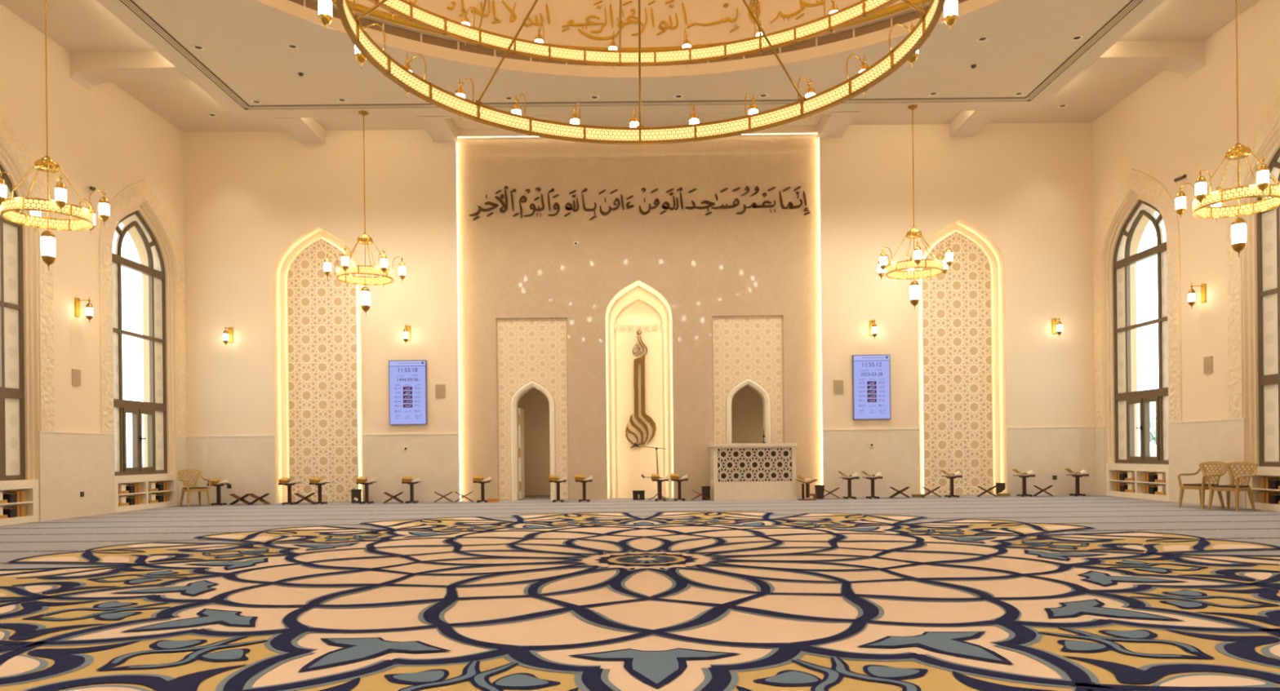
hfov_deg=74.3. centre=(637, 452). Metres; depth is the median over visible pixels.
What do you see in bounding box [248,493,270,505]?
book stand
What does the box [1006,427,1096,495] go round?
wall panel
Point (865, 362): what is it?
wall clock
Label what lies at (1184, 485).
seat cushion
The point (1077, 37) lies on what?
recessed light
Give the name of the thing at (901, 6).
trim
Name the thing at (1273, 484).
book
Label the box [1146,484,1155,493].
book
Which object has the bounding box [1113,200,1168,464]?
window
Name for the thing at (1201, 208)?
chandelier
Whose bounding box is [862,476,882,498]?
stand
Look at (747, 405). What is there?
wall
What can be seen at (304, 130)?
beam
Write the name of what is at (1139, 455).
ground
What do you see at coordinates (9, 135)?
trim
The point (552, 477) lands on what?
open book
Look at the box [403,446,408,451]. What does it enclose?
controller
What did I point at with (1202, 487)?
armchair
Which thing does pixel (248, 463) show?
wall panel
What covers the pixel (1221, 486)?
seat cushion
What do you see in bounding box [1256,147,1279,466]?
window
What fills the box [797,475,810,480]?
open book
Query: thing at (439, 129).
trim
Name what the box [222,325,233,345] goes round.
wall sconce
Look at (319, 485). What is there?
stand
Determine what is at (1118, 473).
book
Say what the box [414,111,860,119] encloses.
light
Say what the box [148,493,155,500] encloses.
book
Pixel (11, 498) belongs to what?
book
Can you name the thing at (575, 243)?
dome camera
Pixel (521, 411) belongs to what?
door
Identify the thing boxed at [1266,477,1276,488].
book
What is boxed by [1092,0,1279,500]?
wall
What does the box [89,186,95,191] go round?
security camera
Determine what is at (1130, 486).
book
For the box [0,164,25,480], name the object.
window
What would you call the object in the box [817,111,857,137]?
trim
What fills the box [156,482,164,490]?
book
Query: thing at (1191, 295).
wall sconce
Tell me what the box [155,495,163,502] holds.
book
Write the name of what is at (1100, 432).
wall panel
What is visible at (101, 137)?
wall
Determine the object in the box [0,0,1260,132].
ceiling
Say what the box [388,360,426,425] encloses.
screen
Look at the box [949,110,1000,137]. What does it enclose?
trim
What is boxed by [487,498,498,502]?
tissue box
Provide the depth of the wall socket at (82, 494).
17.07 m
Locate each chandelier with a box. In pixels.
[0,0,109,271]
[318,0,957,146]
[324,111,405,312]
[877,105,952,310]
[1174,0,1279,257]
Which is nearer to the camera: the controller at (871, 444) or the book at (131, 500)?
the book at (131, 500)
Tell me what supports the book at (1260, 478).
on the bookcase at (1262, 472)
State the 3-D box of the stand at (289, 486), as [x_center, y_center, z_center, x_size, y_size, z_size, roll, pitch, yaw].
[-8.546,1.001,20.714,0.415,0.530,0.312,-1,0,0]
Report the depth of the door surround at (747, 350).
21.31 m
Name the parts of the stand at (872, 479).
post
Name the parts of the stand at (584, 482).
post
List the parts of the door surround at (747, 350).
arch moulding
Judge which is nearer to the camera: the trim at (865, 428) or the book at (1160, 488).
the book at (1160, 488)
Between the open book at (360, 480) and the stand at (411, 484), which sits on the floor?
the stand at (411, 484)
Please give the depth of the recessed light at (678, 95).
18.54 m
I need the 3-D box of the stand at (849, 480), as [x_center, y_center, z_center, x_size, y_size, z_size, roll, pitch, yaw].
[5.158,0.853,20.544,0.415,0.530,0.312,-1,0,0]
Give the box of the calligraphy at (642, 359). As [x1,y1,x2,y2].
[625,330,656,448]
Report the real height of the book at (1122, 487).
0.162 m
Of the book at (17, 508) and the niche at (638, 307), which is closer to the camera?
the book at (17, 508)
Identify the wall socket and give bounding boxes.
[80,492,84,497]
[1052,475,1057,479]
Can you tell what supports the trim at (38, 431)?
attached to the wall at (101, 137)
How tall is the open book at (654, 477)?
0.166 m
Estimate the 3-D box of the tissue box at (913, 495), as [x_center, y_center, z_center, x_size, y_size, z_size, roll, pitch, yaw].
[6.893,1.062,20.750,0.272,0.075,0.152,-1,0,0]
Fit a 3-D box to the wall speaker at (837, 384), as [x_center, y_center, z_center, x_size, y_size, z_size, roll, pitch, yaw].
[5.018,-1.650,21.086,0.240,0.330,0.028,-1,0,0]
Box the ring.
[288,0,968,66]
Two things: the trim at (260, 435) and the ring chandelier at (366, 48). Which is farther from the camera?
the trim at (260, 435)
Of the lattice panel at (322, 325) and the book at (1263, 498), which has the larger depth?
the lattice panel at (322, 325)
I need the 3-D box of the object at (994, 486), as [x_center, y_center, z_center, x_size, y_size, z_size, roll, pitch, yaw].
[8.546,0.946,20.636,0.460,0.266,0.108,-1,0,0]
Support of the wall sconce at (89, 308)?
attached to the wall at (101, 137)
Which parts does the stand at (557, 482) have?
post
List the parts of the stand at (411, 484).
post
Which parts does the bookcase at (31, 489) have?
shelf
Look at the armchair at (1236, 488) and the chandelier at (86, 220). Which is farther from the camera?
the armchair at (1236, 488)
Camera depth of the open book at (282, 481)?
20.63 m
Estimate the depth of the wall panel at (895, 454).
21.07 m
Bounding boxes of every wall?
[0,4,184,488]
[182,122,1094,503]
[517,387,550,495]
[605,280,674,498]
[731,385,763,444]
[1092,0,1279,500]
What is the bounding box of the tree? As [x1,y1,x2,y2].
[1150,416,1155,444]
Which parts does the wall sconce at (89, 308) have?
plate, lamp shade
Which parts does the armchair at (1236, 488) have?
leg, arm, leg, seat, leg, backrest, arm, leg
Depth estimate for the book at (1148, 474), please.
19.04 m
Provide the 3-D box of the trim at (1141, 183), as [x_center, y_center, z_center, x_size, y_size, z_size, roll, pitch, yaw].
[11.399,-3.599,19.420,0.035,5.880,3.340,-1,0,0]
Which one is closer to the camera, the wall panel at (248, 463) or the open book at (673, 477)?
the open book at (673, 477)
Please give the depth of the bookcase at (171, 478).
19.39 m
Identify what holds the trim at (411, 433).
attached to the wall at (1022, 193)
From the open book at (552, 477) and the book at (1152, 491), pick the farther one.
the open book at (552, 477)
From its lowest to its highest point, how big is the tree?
5.159 m
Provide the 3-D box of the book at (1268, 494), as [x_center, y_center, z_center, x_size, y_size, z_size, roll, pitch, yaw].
[11.600,0.828,15.440,0.171,0.202,0.045,-1,0,0]
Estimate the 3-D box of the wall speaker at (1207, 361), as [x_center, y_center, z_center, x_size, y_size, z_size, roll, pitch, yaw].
[11.423,-1.760,16.900,0.028,0.330,0.240,-1,0,0]
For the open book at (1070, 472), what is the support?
on the stand at (1077, 477)
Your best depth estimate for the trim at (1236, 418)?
16.88 m
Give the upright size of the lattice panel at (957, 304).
6.703 m
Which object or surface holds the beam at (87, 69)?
attached to the wall at (101, 137)
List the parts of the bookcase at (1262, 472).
shelf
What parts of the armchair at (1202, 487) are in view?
leg, arm, seat, leg, backrest, arm, leg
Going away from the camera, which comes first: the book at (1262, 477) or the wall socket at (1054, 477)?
the book at (1262, 477)
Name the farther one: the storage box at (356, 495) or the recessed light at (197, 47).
the storage box at (356, 495)
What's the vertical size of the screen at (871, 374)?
1.610 m
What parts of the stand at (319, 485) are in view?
post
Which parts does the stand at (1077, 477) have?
post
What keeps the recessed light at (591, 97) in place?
in the ceiling
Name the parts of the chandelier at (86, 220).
lamp shade, arm, arm, lamp shade, stem, crown, lamp shade, arm, lamp shade, arm, lamp shade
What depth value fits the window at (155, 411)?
19.76 m
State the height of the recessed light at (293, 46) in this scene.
0.017 m
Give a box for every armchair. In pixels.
[177,469,211,507]
[1177,462,1226,509]
[1206,462,1257,511]
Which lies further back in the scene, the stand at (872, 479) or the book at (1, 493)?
the stand at (872, 479)
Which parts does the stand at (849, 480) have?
post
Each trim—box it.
[0,109,55,431]
[38,431,115,435]
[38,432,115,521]
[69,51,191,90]
[98,179,186,435]
[119,0,1142,110]
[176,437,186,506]
[186,435,275,437]
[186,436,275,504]
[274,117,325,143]
[332,0,931,50]
[361,433,458,435]
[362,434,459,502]
[417,115,457,142]
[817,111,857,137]
[822,428,919,431]
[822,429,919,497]
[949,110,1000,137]
[1006,426,1094,428]
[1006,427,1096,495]
[1084,40,1205,79]
[1093,168,1182,426]
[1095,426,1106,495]
[1168,417,1244,423]
[1168,419,1246,508]
[1226,92,1279,418]
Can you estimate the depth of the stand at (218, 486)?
20.69 m
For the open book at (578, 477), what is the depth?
20.46 m
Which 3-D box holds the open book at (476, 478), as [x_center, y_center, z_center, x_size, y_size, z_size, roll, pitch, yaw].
[-3.815,0.640,20.720,0.423,0.166,0.218,-1,0,0]
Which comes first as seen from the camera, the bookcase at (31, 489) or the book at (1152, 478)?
the bookcase at (31, 489)
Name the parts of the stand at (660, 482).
post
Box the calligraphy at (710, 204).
[469,186,810,220]
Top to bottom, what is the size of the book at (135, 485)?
0.202 m
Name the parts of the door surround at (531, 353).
arch moulding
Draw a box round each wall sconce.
[74,297,93,323]
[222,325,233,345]
[403,325,410,342]
[869,318,877,339]
[1051,316,1062,336]
[1187,283,1206,306]
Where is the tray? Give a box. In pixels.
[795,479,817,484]
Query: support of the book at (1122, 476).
on the bookcase at (1139, 468)
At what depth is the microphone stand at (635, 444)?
20.98 m
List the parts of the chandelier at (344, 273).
lamp shade, lamp shade, stem, crown, lamp shade, arm, arm, lamp shade, lamp shade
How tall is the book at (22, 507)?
0.202 m
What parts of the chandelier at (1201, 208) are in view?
lamp shade, lamp shade, lamp shade, arm, arm, stem, crown, arm, lamp shade, arm, lamp shade, arm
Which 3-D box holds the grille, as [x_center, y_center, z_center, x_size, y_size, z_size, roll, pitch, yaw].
[11.411,-1.759,16.900,0.004,0.280,0.200,-1,0,0]
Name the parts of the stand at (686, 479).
post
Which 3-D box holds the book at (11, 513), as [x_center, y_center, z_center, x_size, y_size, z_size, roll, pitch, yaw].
[-11.409,1.097,15.310,0.171,0.162,0.150,-1,0,0]
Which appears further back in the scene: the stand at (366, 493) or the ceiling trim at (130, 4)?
the stand at (366, 493)
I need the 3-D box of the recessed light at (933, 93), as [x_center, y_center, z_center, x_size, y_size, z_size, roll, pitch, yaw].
[6.500,-7.887,18.550,0.230,0.017,0.230,-1,0,0]
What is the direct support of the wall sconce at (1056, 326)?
attached to the wall at (1022, 193)
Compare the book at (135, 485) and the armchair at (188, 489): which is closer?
the book at (135, 485)
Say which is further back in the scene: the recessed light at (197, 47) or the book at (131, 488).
the book at (131, 488)
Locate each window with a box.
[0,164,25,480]
[111,210,167,475]
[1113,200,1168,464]
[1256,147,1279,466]
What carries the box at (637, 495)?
on the floor
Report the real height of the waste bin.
0.335 m
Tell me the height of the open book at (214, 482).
0.166 m
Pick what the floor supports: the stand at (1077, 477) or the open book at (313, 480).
the stand at (1077, 477)
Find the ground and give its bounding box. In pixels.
[126,453,1156,467]
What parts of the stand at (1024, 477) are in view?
post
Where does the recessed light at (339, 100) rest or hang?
in the ceiling
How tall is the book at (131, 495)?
0.202 m
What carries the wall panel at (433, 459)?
attached to the wall at (1022, 193)
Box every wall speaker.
[71,368,80,386]
[435,384,444,397]
[833,380,843,393]
[1203,355,1213,373]
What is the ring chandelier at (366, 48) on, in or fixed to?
hanging from the ceiling
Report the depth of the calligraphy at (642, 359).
21.79 m
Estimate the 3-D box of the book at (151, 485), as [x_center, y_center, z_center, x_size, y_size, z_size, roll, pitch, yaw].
[-11.413,0.773,19.750,0.171,0.142,0.160,-1,0,0]
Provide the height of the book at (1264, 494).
0.192 m
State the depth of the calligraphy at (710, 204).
21.23 m
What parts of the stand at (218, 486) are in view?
post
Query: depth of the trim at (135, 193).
18.46 m
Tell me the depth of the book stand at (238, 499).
20.70 m
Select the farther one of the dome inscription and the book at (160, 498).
the book at (160, 498)
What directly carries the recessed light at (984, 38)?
in the ceiling
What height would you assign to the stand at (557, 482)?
0.530 m
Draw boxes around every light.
[191,44,204,50]
[207,113,217,117]
[250,99,262,104]
[286,43,299,49]
[336,97,347,102]
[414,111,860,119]
[503,96,514,101]
[589,95,599,100]
[673,93,684,98]
[758,93,768,97]
[928,91,938,96]
[976,35,989,42]
[1013,91,1024,96]
[1057,103,1067,108]
[1070,35,1083,41]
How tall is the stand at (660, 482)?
0.530 m
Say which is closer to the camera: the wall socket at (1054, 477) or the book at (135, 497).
the book at (135, 497)
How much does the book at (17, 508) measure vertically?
0.202 m
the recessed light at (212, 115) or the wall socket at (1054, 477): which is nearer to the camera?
the recessed light at (212, 115)
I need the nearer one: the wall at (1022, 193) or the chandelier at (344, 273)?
the chandelier at (344, 273)
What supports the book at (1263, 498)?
in the bookcase at (1262, 472)
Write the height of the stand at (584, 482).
0.530 m
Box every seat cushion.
[182,487,207,489]
[1182,484,1218,486]
[1212,484,1249,488]
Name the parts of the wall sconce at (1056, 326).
plate, lamp shade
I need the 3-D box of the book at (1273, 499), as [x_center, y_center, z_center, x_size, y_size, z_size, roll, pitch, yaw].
[11.600,0.848,15.310,0.171,0.162,0.150,-1,0,0]
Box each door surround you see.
[496,318,568,501]
[711,315,784,444]
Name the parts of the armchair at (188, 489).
leg, arm, leg, backrest, seat, leg, arm, leg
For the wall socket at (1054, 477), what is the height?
0.100 m
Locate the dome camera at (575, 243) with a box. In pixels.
[573,241,578,246]
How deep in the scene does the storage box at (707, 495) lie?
20.65 m
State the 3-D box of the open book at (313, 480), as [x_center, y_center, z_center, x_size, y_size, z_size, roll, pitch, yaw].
[-7.813,0.683,20.720,0.423,0.166,0.218,-1,0,0]
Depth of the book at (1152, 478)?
18.87 m
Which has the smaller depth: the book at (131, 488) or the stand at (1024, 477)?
the book at (131, 488)
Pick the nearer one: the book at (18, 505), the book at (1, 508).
the book at (1, 508)
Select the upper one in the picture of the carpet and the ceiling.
the ceiling
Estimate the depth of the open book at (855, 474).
20.46 m
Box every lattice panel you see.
[286,238,359,502]
[921,231,993,496]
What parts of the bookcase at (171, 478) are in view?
shelf, shelf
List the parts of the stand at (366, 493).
post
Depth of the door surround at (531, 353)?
21.31 m
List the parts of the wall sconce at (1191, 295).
lamp shade, plate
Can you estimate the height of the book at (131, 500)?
0.162 m
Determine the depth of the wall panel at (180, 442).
20.82 m
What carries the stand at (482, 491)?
on the floor
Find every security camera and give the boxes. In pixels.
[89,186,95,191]
[1173,174,1186,182]
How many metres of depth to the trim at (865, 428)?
21.06 m
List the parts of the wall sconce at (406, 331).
lamp shade, plate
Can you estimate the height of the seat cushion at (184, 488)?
0.030 m
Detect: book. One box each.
[0,492,2,500]
[0,507,3,515]
[2,493,16,502]
[3,508,16,518]
[8,491,19,502]
[8,506,19,517]
[17,505,25,516]
[20,491,23,502]
[20,506,23,516]
[118,484,125,491]
[118,497,125,503]
[125,485,134,493]
[125,497,134,505]
[128,484,136,493]
[128,496,137,505]
[131,495,139,504]
[148,482,155,488]
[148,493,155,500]
[155,484,163,491]
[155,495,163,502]
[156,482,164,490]
[156,493,164,502]
[207,478,228,484]
[279,477,298,484]
[309,477,328,483]
[356,476,376,483]
[401,476,421,482]
[472,475,491,481]
[548,475,566,481]
[574,475,592,480]
[651,474,668,479]
[670,473,687,479]
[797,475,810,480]
[838,471,858,477]
[861,471,881,477]
[939,470,961,476]
[1011,469,1034,475]
[1065,468,1087,475]
[1117,471,1125,480]
[1117,483,1125,491]
[1120,473,1127,480]
[1120,484,1127,492]
[1127,471,1134,478]
[1127,484,1134,489]
[1146,473,1155,482]
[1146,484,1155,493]
[1148,475,1157,482]
[1148,487,1157,494]
[1157,473,1165,479]
[1157,485,1165,492]
[1259,477,1262,488]
[1262,477,1266,488]
[1262,492,1268,503]
[1263,478,1266,488]
[1263,493,1266,503]
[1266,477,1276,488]
[1266,492,1277,503]
[1269,480,1279,489]
[1269,494,1279,504]
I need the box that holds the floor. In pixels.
[0,494,1279,690]
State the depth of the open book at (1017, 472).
20.65 m
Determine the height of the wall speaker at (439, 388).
0.330 m
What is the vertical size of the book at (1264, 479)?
0.192 m
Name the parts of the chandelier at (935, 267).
lamp shade, lamp shade, arm, arm, stem, crown, lamp shade, lamp shade, arm, arm, lamp shade, lamp shade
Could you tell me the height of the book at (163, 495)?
0.202 m
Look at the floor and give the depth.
15.83 m
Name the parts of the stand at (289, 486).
post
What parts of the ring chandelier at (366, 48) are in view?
lamp shade, band post, lamp shade, suspension rod, band post, band post, band post, band post, lamp shade, band post, band post, suspension rod, suspension rod, band post, lamp shade, band post, lamp shade, band post, lamp shade, band post, band post, lamp shade, band post, suspension rod, lamp shade, suspension rod, band post, band post, lamp shade, band post, lamp shade, band post, band post, band post, lamp shade, suspension rod, band post, suspension rod, band post, band post, lamp shade, band post, band post, band post, band post, suspension rod, band post, lamp shade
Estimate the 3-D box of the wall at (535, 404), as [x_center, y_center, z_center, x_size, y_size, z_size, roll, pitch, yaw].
[-2.640,-0.448,22.710,2.600,3.300,2.300,-1,0,0]
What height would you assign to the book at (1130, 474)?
0.142 m
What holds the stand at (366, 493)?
on the floor
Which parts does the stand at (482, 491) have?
post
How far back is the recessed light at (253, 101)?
18.59 m
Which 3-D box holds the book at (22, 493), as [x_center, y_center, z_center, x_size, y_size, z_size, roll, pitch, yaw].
[-11.412,0.807,15.540,0.171,0.202,0.045,-1,0,0]
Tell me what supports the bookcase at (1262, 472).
on the floor
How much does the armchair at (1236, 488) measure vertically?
0.889 m
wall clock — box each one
[861,362,882,376]
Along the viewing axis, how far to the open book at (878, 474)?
20.46 m
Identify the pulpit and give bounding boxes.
[708,443,797,501]
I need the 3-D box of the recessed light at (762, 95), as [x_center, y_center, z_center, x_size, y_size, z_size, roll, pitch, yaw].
[2.760,-7.847,18.550,0.230,0.017,0.230,-1,0,0]
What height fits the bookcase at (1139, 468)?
0.790 m
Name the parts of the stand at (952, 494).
post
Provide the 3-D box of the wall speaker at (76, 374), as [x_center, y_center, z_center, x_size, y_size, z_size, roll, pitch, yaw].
[-11.288,-1.514,16.980,0.028,0.330,0.240,-1,0,0]
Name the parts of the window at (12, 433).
patterned pane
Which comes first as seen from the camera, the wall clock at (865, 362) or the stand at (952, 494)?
the stand at (952, 494)
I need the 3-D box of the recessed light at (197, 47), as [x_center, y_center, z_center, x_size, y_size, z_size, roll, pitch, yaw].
[-8.379,-7.726,16.100,0.230,0.017,0.230,-1,0,0]
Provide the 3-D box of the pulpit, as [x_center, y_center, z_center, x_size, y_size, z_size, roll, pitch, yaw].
[2.815,0.459,20.724,2.030,1.370,1.048,-1,0,0]
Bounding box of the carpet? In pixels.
[0,511,1279,690]
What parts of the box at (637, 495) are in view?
lid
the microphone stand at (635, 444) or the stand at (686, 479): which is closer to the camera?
the stand at (686, 479)
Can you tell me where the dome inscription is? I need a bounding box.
[408,0,823,40]
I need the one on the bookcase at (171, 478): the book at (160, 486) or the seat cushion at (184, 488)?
the book at (160, 486)
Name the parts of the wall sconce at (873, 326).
plate, lamp shade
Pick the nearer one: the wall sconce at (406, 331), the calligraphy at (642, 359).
the wall sconce at (406, 331)
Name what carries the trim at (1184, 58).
attached to the wall at (1173, 126)
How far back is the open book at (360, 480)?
20.63 m
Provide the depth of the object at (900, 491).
20.56 m
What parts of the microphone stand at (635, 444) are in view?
post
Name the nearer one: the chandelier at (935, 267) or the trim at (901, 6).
the trim at (901, 6)
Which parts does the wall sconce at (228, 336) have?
lamp shade, plate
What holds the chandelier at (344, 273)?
hanging from the ceiling
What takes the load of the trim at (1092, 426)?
attached to the wall at (1022, 193)
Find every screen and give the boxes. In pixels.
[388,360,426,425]
[852,355,890,419]
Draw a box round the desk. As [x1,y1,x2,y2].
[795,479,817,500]
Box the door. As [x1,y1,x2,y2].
[518,408,524,499]
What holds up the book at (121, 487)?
on the book
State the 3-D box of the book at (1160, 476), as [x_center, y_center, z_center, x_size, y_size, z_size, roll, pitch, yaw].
[11.597,0.524,18.600,0.171,0.142,0.160,-1,0,0]
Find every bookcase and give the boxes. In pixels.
[0,480,39,526]
[115,473,177,512]
[1105,463,1168,501]
[1245,466,1279,511]
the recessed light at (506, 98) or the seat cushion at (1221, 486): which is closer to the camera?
the seat cushion at (1221, 486)
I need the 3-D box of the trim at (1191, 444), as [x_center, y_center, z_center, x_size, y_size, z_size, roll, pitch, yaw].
[11.445,0.210,17.035,0.025,1.680,2.266,-1,0,0]
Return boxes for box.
[351,488,361,503]
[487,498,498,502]
[632,490,644,500]
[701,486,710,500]
[911,494,924,497]
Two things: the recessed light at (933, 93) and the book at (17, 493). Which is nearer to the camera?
the book at (17, 493)
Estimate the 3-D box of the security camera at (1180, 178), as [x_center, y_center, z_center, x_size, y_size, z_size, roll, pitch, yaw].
[11.307,-5.722,17.589,0.222,0.113,0.103,-1,0,42]
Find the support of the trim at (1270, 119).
attached to the wall at (1173, 126)
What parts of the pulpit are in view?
rail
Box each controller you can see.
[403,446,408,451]
[869,442,874,447]
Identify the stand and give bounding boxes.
[207,483,230,505]
[278,482,300,505]
[309,482,330,504]
[355,481,377,503]
[401,481,421,503]
[472,480,492,502]
[549,480,567,502]
[575,480,592,502]
[631,442,668,500]
[651,479,668,501]
[671,478,688,501]
[839,476,859,499]
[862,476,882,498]
[941,475,962,497]
[1013,475,1035,497]
[1066,474,1088,496]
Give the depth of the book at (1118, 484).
20.19 m
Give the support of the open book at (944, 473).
on the stand at (952, 494)
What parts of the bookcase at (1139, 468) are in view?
shelf, shelf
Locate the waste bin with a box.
[814,484,824,499]

